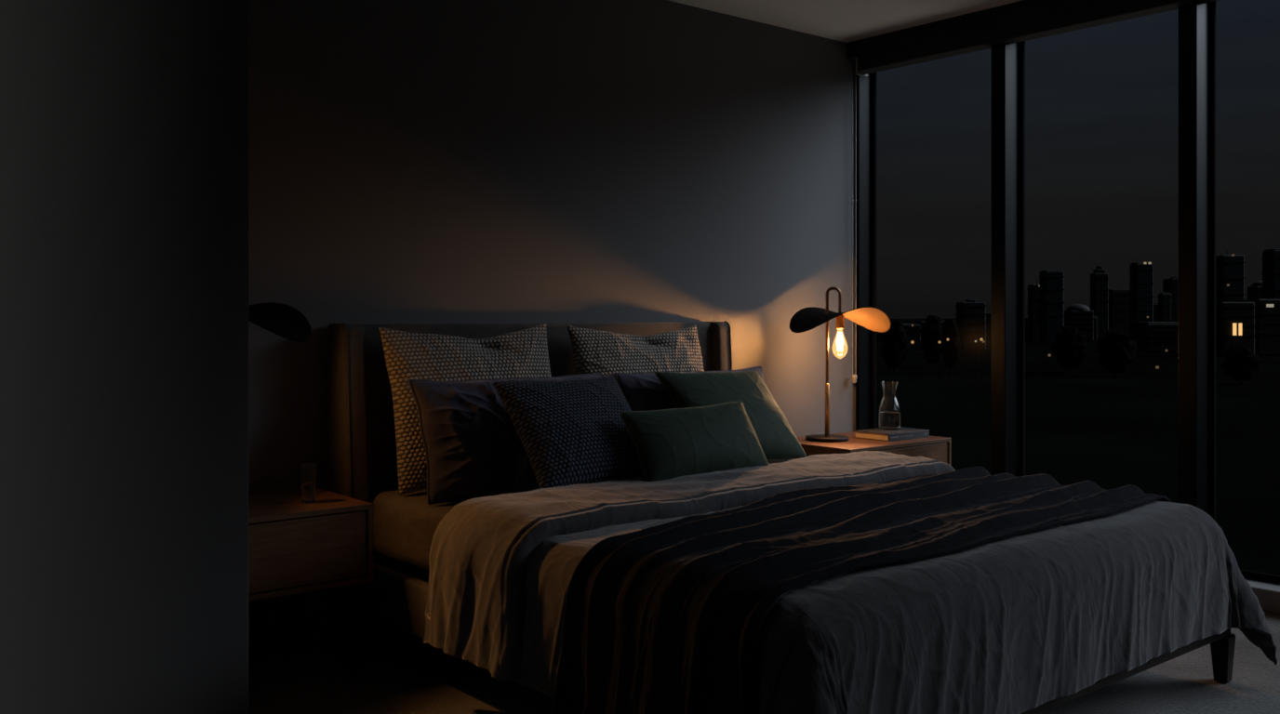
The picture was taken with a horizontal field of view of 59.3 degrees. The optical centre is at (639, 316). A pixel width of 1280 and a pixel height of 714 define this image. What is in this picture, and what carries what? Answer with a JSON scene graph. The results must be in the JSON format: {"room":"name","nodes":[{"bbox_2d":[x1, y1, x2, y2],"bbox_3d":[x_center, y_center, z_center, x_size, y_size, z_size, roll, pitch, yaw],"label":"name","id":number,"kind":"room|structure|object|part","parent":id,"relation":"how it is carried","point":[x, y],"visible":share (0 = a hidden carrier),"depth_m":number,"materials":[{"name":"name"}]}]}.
{"room":"bedroom","nodes":[
{"label":"bedroom","id":0,"kind":"room"},
{"bbox_2d":[0,0,248,713],"bbox_3d":[-1.568,-0.143,2.344,1.480,2.586,0.100,0,0,-40],"label":"wall partition","id":1,"kind":"structure","parent":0,"point":[124,124],"depth_m":2.59,"materials":[{"name":"grey paint"}]},
{"bbox_2d":[248,0,855,649],"bbox_3d":[-1.651,-0.143,3.715,7.400,2.586,0.120,0,0,-40],"label":"wall","id":2,"kind":"structure","parent":0,"point":[410,161],"depth_m":4.63,"materials":[{"name":"grey paint"}]},
{"bbox_2d":[855,72,871,430],"bbox_3d":[1.197,-0.175,5.979,0.125,2.470,0.022,0,0,-40],"label":"trim","id":3,"kind":"structure","parent":2,"relation":"attached to","point":[863,89],"depth_m":5.96,"materials":[{"name":"metal"}]},
{"bbox_2d":[846,0,1107,61],"bbox_3d":[3.000,-1.393,3.851,0.340,0.086,5.600,0,0,-40],"label":"trim","id":4,"kind":"structure","parent":2,"relation":"attached to","point":[1023,9],"depth_m":5.36,"materials":[{"name":"black metal"}]},
{"bbox_2d":[851,0,1219,383],"bbox_3d":[2.885,-0.500,3.813,0.109,1.709,5.488,0,0,-40],"label":"roller blind","id":5,"kind":"object","parent":2,"relation":"attached to","point":[1110,11],"visible":0.95,"depth_m":5.14,"materials":[{"name":"fabric"}]},
{"bbox_3d":[1.117,-0.472,5.907,0.004,1.575,0.005,0,0,-40],"label":"bead chain","id":6,"kind":"part","parent":5,"relation":"part of","materials":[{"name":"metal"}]},
{"bbox_3d":[1.131,-0.472,5.890,0.004,1.575,0.005,0,0,-40],"label":"bead chain","id":7,"kind":"part","parent":5,"relation":"part of","materials":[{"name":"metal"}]},
{"bbox_2d":[248,612,1279,713],"bbox_3d":[0.188,1.180,1.602,7.540,0.060,5.720,0,0,-40],"label":"floor","id":8,"kind":"structure","parent":0,"point":[398,673],"depth_m":3.50,"materials":[{"name":"grey carpet"}]},
{"bbox_2d":[248,486,373,676],"bbox_3d":[-1.300,0.875,3.556,0.738,0.550,0.512,0,0,-40],"label":"nightstand","id":9,"kind":"object","parent":8,"relation":"on","point":[295,547],"visible":0.41,"depth_m":3.50,"materials":[{"name":"brown wood"}]},
{"bbox_2d":[248,302,311,342],"bbox_3d":[-1.278,0.229,3.510,0.492,0.743,0.311,0,0,-15],"label":"table lamp","id":10,"kind":"object","parent":9,"relation":"on","point":[285,321],"visible":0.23,"depth_m":3.55,"materials":[{"name":"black metal"}]},
{"bbox_3d":[-1.185,1.000,3.925,0.036,0.300,0.036,0,0,-40],"label":"leg","id":11,"kind":"part","parent":9,"relation":"part of","materials":[{"name":"brown wood"}]},
{"bbox_3d":[-1.283,0.726,3.535,0.694,0.205,0.446,0,0,-40],"label":"drawer","id":12,"kind":"part","parent":9,"relation":"part of","materials":[{"name":"brown wood"}]},
{"bbox_2d":[299,463,316,504],"bbox_3d":[-1.067,0.537,3.614,0.052,0.125,0.052,0,0,28],"label":"drinking glass","id":13,"kind":"object","parent":9,"relation":"on","point":[307,471],"visible":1,"depth_m":3.59,"materials":[{"name":"glass"}]},
{"bbox_3d":[-0.916,1.000,3.600,0.036,0.300,0.036,0,0,-40],"label":"leg","id":14,"kind":"part","parent":9,"relation":"part of","materials":[{"name":"brown wood"}]},
{"bbox_2d":[328,320,1235,713],"bbox_3d":[0.342,0.586,3.761,2.062,1.128,2.310,0,0,-40],"label":"bed","id":15,"kind":"object","parent":8,"relation":"on","point":[363,460],"visible":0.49,"depth_m":3.98,"materials":[{"name":"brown fabric"}]},
{"bbox_3d":[-0.987,1.074,3.797,0.060,0.152,0.060,0,0,-40],"label":"leg","id":16,"kind":"part","parent":15,"relation":"part of","materials":[{"name":"brown wood"}]},
{"bbox_2d":[371,489,466,573],"bbox_3d":[0.361,0.740,3.738,1.712,0.230,2.150,0,0,-40],"label":"mattress","id":17,"kind":"object","parent":15,"relation":"on","point":[405,526],"visible":0.1,"depth_m":3.81,"materials":[{"name":"beige fabric"}]},
{"bbox_2d":[378,323,551,494],"bbox_3d":[-0.594,0.325,4.165,0.730,0.594,0.218,0,0,-40],"label":"euro pillow","id":18,"kind":"object","parent":17,"relation":"on","point":[524,353],"visible":0.45,"depth_m":4.05,"materials":[{"name":"grey fabric"}]},
{"bbox_2d":[408,373,602,505],"bbox_3d":[-0.406,0.419,3.998,0.834,0.411,0.240,0,0,-39],"label":"sleeping pillow","id":19,"kind":"object","parent":17,"relation":"on","point":[473,448],"visible":0.54,"depth_m":3.81,"materials":[{"name":"blue fabric"}]},
{"bbox_2d":[566,324,704,378],"bbox_3d":[0.031,0.327,4.684,0.711,0.585,0.218,0,0,-39],"label":"euro pillow","id":20,"kind":"object","parent":17,"relation":"on","point":[607,353],"visible":0.36,"depth_m":4.63,"materials":[{"name":"grey fabric"}]},
{"bbox_2d":[614,366,785,463],"bbox_3d":[0.276,0.422,4.590,0.826,0.406,0.230,0,0,-40],"label":"sleeping pillow","id":21,"kind":"object","parent":17,"relation":"on","point":[646,392],"visible":0.15,"depth_m":4.40,"materials":[{"name":"blue fabric"}]},
{"bbox_2d":[653,370,806,462],"bbox_3d":[0.369,0.395,4.440,0.563,0.358,0.315,0,0,-38],"label":"velvet cushion","id":22,"kind":"object","parent":17,"relation":"on","point":[778,441],"visible":0.57,"depth_m":4.41,"materials":[{"name":"green fabric"}]},
{"bbox_2d":[423,451,1278,713],"bbox_3d":[0.653,0.805,3.378,2.182,0.557,1.572,0,0,-40],"label":"duvet","id":23,"kind":"object","parent":17,"relation":"on","point":[1018,624],"visible":0.61,"depth_m":2.94,"materials":[{"name":"fabric"}]},
{"bbox_2d":[493,374,643,489],"bbox_3d":[-0.197,0.394,3.833,0.524,0.357,0.303,0,0,-40],"label":"knit cushion","id":24,"kind":"object","parent":23,"relation":"on","point":[571,432],"visible":0.84,"depth_m":3.73,"materials":[{"name":"blue fabric"}]},
{"bbox_2d":[619,400,768,481],"bbox_3d":[0.208,0.439,3.913,0.590,0.252,0.183,0,0,-40],"label":"lumbar cushion","id":25,"kind":"object","parent":23,"relation":"on","point":[673,443],"visible":0.91,"depth_m":3.83,"materials":[{"name":"green fabric"}]},
{"bbox_2d":[550,466,1171,713],"bbox_3d":[0.732,0.833,3.273,2.166,0.591,0.875,0,0,-40],"label":"throw blanket","id":26,"kind":"object","parent":23,"relation":"on","point":[664,619],"visible":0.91,"depth_m":2.71,"materials":[{"name":"grey fabric"}]},
{"bbox_3d":[-0.342,0.917,3.106,0.050,0.165,2.088,0,0,-40],"label":"rail","id":27,"kind":"part","parent":15,"relation":"part of","materials":[{"name":"brown wood"}]},
{"bbox_3d":[-0.368,0.519,4.611,1.750,0.982,0.095,0,0,-40],"label":"headboard","id":28,"kind":"part","parent":15,"relation":"part of","materials":[{"name":"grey fabric"}]},
{"bbox_3d":[1.062,0.945,2.890,2.020,0.110,0.040,0,0,-40],"label":"foot rail","id":29,"kind":"part","parent":15,"relation":"part of","materials":[{"name":"brown wood"}]},
{"bbox_3d":[1.831,1.074,3.533,0.060,0.152,0.060,0,0,-40],"label":"leg","id":30,"kind":"part","parent":15,"relation":"part of","materials":[{"name":"brown wood"}]},
{"bbox_2d":[769,431,951,466],"bbox_3d":[1.081,0.875,5.491,0.763,0.550,0.506,0,0,-40],"label":"nightstand","id":31,"kind":"object","parent":8,"relation":"on","point":[934,447],"visible":0.1,"depth_m":5.35,"materials":[{"name":"brown wood"}]},
{"bbox_2d":[789,286,891,442],"bbox_3d":[0.967,0.229,5.434,0.492,0.743,0.311,0,0,0],"label":"table lamp","id":32,"kind":"object","parent":31,"relation":"on","point":[872,318],"visible":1,"depth_m":5.43,"materials":[{"name":"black metal"}]},
{"bbox_3d":[0.936,0.094,5.434,0.078,0.473,0.016,0,0,0],"label":"stem","id":33,"kind":"part","parent":32,"relation":"part of","materials":[{"name":"brown metal"}]},
{"bbox_2d":[835,314,844,329],"bbox_3d":[0.967,0.028,5.434,0.045,0.071,0.045,0,0,0],"label":"socket","id":34,"kind":"object","parent":32,"relation":"attached to","point":[839,320],"depth_m":5.41,"materials":[{"name":"gold metal"}]},
{"bbox_3d":[0.967,0.018,5.434,0.486,0.126,0.301,0,0,0],"label":"lamp shade","id":35,"kind":"part","parent":32,"relation":"part of","materials":[{"name":"metal"}]},
{"bbox_2d":[854,427,929,441],"bbox_3d":[1.245,0.582,5.549,0.310,0.036,0.210,0,0,-38],"label":"book","id":36,"kind":"object","parent":31,"relation":"on","point":[904,433],"visible":0.97,"depth_m":5.47,"materials":[{"name":"paper"}]},
{"bbox_2d":[878,381,901,430],"bbox_3d":[1.243,0.445,5.590,0.111,0.236,0.111,0,0,-40],"label":"carafe","id":37,"kind":"object","parent":36,"relation":"on","point":[889,416],"visible":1,"depth_m":5.55,"materials":[{"name":"clear glass"}]},
{"bbox_3d":[1.098,0.726,5.470,0.719,0.205,0.440,0,0,-40],"label":"drawer","id":38,"kind":"part","parent":31,"relation":"part of","materials":[{"name":"brown wood"}]},
{"bbox_2d":[667,0,1022,42],"bbox_3d":[0.188,-1.496,1.602,7.540,0.120,5.720,0,0,-40],"label":"ceiling","id":39,"kind":"structure","parent":0,"point":[843,20],"depth_m":5.30,"materials":[{"name":"paint"}]},
{"bbox_2d":[1244,578,1279,614],"bbox_3d":[3.004,1.105,3.854,0.250,0.090,5.600,0,0,-40],"label":"windowsill","id":40,"kind":"structure","parent":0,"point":[1268,594],"depth_m":4.36,"materials":[{"name":"grey"}]},
{"bbox_2d":[871,72,876,428],"bbox_3d":[1.500,-0.165,5.695,0.016,2.450,0.803,0,0,-40],"label":"window frame","id":41,"kind":"structure","parent":40,"relation":"on","point":[873,74],"depth_m":5.99,"materials":[{"name":"black metal"}]},
{"bbox_2d":[991,40,1025,477],"bbox_3d":[1.990,-0.175,5.009,0.140,2.470,0.877,0,0,-40],"label":"window frame","id":42,"kind":"structure","parent":40,"relation":"on","point":[1021,44],"depth_m":5.28,"materials":[{"name":"black metal"}]},
{"bbox_2d":[1178,0,1279,584],"bbox_3d":[2.549,-0.175,4.333,0.140,2.470,0.877,0,0,-40],"label":"window frame","id":43,"kind":"structure","parent":40,"relation":"on","point":[1249,575],"depth_m":4.61,"materials":[{"name":"black metal"}]},
{"label":"outside","id":44,"kind":"structure","parent":0,"visible":0},
{"bbox_2d":[876,319,1279,575],"bbox_3d":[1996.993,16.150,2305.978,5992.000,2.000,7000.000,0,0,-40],"label":"ground","id":45,"kind":"structure","parent":44,"point":[1088,422],"depth_m":158.44,"materials":[{"name":"black"}]},
{"bbox_2d":[880,320,908,373],"bbox_3d":[67.895,8.124,300.228,7.556,14.080,7.779,0,0,16],"label":"tree","id":46,"kind":"object","parent":45,"relation":"on","point":[894,348],"visible":0.98,"depth_m":297.75,"materials":[{"name":"green plant"}]},
{"bbox_2d":[876,323,921,341],"bbox_3d":[160.513,9.893,700.000,23.779,10.514,23.779,0,0,0],"label":"block","id":47,"kind":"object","parent":45,"relation":"on","point":[913,333],"visible":0.36,"depth_m":688.41,"materials":[{"name":"black"}]},
{"bbox_2d":[920,314,943,368],"bbox_3d":[86.037,7.355,329.997,7.072,15.614,6.921,0,0,32],"label":"tree","id":48,"kind":"object","parent":45,"relation":"on","point":[931,333],"visible":0.94,"depth_m":328.21,"materials":[{"name":"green plant"}]},
{"bbox_2d":[910,320,956,332],"bbox_3d":[201.324,9.148,760.000,29.540,12.004,29.540,0,0,0],"label":"block","id":49,"kind":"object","parent":45,"relation":"on","point":[921,323],"visible":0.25,"depth_m":748.54,"materials":[{"name":"black"}]},
{"bbox_2d":[940,318,960,373],"bbox_3d":[83.025,7.836,300.006,5.663,14.647,5.053,0,0,-43],"label":"tree","id":50,"kind":"object","parent":45,"relation":"on","point":[951,348],"visible":1,"depth_m":298.62,"materials":[{"name":"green plant"}]},
{"bbox_2d":[955,299,986,349],"bbox_3d":[153.030,3.701,519.650,11.362,22.898,12.062,0,0,0],"label":"tower","id":51,"kind":"structure","parent":45,"relation":"on","point":[971,322],"depth_m":514.59,"materials":[{"name":"black"}]},
{"bbox_2d":[986,311,991,344],"bbox_3d":[192.980,6.292,620.000,8.812,17.716,8.812,0,0,0],"label":"block","id":52,"kind":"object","parent":45,"relation":"on","point":[989,313],"visible":0.16,"depth_m":615.88,"materials":[{"name":"black"}]},
{"bbox_2d":[1026,270,1039,343],"bbox_3d":[225.563,-5.405,639.650,7.752,41.110,8.452,0,0,0],"label":"tower","id":53,"kind":"structure","parent":45,"relation":"on","point":[1033,299],"depth_m":636.36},
{"bbox_2d":[1038,269,1065,345],"bbox_3d":[219.660,-4.644,600.000,10.285,39.587,10.285,0,0,0],"label":"tower","id":54,"kind":"structure","parent":45,"relation":"on","point":[1050,289],"depth_m":595.19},
{"bbox_2d":[1050,325,1087,373],"bbox_3d":[115.051,8.819,300.197,9.345,12.698,9.361,0,0,-27],"label":"tree","id":55,"kind":"object","parent":45,"relation":"on","point":[1070,346],"visible":1,"depth_m":297.46,"materials":[{"name":"green plant"}]},
{"bbox_2d":[1063,304,1094,340],"bbox_3d":[272.930,3.808,700.000,14.507,22.683,14.507,0,0,0],"label":"tower","id":56,"kind":"structure","parent":45,"relation":"on","point":[1081,316],"depth_m":692.96,"materials":[{"name":"black"}]},
{"bbox_2d":[1089,261,1109,338],"bbox_3d":[310.637,-10.985,760.000,9.723,52.269,9.723,0,0,0],"label":"tower","id":57,"kind":"structure","parent":45,"relation":"on","point":[1099,289],"depth_m":755.52,"materials":[{"name":"black concrete"}]},
{"bbox_2d":[1096,329,1136,376],"bbox_3d":[118.548,9.259,279.866,10.017,11.823,9.619,0,0,-12],"label":"tree","id":58,"kind":"object","parent":45,"relation":"on","point":[1117,353],"visible":1,"depth_m":277.40,"materials":[{"name":"green plant"}]},
{"bbox_2d":[1108,289,1129,333],"bbox_3d":[350.944,-2.098,820.000,23.679,34.496,23.680,0,0,0],"label":"tower","id":59,"kind":"structure","parent":45,"relation":"on","point":[1119,300],"depth_m":808.38,"materials":[{"name":"black concrete"}]},
{"bbox_2d":[1128,262,1154,340],"bbox_3d":[303.410,-8.665,679.650,10.733,47.630,11.432,0,0,0],"label":"tower","id":60,"kind":"structure","parent":45,"relation":"on","point":[1141,283],"depth_m":674.93,"materials":[{"name":"black concrete"}]},
{"bbox_2d":[1130,322,1178,352],"bbox_3d":[221.126,8.886,480.000,16.097,12.528,16.097,0,0,0],"label":"building","id":61,"kind":"structure","parent":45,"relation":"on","point":[1148,337],"depth_m":472.21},
{"bbox_2d":[1153,302,1158,322],"bbox_3d":[413.121,2.174,900.000,10.285,25.953,10.285,0,0,0],"label":"tower","id":62,"kind":"structure","parent":45,"relation":"on","point":[1155,304],"depth_m":895.23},
{"bbox_2d":[1157,293,1172,322],"bbox_3d":[364.172,-0.561,780.000,7.057,31.422,7.057,0,0,0],"label":"tower","id":63,"kind":"structure","parent":45,"relation":"on","point":[1164,313],"depth_m":776.84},
{"bbox_2d":[1162,277,1178,322],"bbox_3d":[401.573,-7.028,840.000,15.203,44.355,15.203,0,0,0],"label":"tower","id":64,"kind":"structure","parent":45,"relation":"on","point":[1170,286],"depth_m":832.61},
{"bbox_2d":[1215,243,1245,302],"bbox_3d":[293.212,-10.504,559.650,11.262,51.309,11.962,0,0,0],"label":"tower","id":65,"kind":"structure","parent":45,"relation":"on","point":[1230,269],"depth_m":554.64,"materials":[{"name":"black concrete"}]},
{"bbox_2d":[1215,302,1256,357],"bbox_3d":[220.604,8.344,419.650,12.769,27.119,13.469,0,0,0],"label":"tower","id":66,"kind":"structure","parent":45,"relation":"on","point":[1234,321],"depth_m":413.89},
{"bbox_2d":[1220,345,1261,384],"bbox_3d":[133.567,10.802,250.056,7.729,8.740,7.466,0,0,4],"label":"tree","id":67,"kind":"object","parent":45,"relation":"on","point":[1241,364],"visible":1,"depth_m":248.23,"materials":[{"name":"green plant"}]},
{"bbox_2d":[1246,280,1262,299],"bbox_3d":[420.265,-4.379,760.000,13.183,39.057,13.183,0,0,0],"label":"tower","id":68,"kind":"structure","parent":45,"relation":"on","point":[1254,292],"depth_m":757.18,"materials":[{"name":"black concrete"}]},
{"bbox_2d":[1237,299,1279,355],"bbox_3d":[245.679,4.297,439.650,16.262,21.706,16.962,0,0,0],"label":"apartment block","id":69,"kind":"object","parent":45,"relation":"on","point":[1267,321],"visible":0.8,"depth_m":432.17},
{"bbox_2d":[1261,248,1279,299],"bbox_3d":[352.343,-10.902,620.000,12.405,52.104,12.405,0,0,0],"label":"tower","id":70,"kind":"structure","parent":45,"relation":"on","point":[1271,258],"depth_m":616.78,"materials":[{"name":"black concrete"}]}
]}

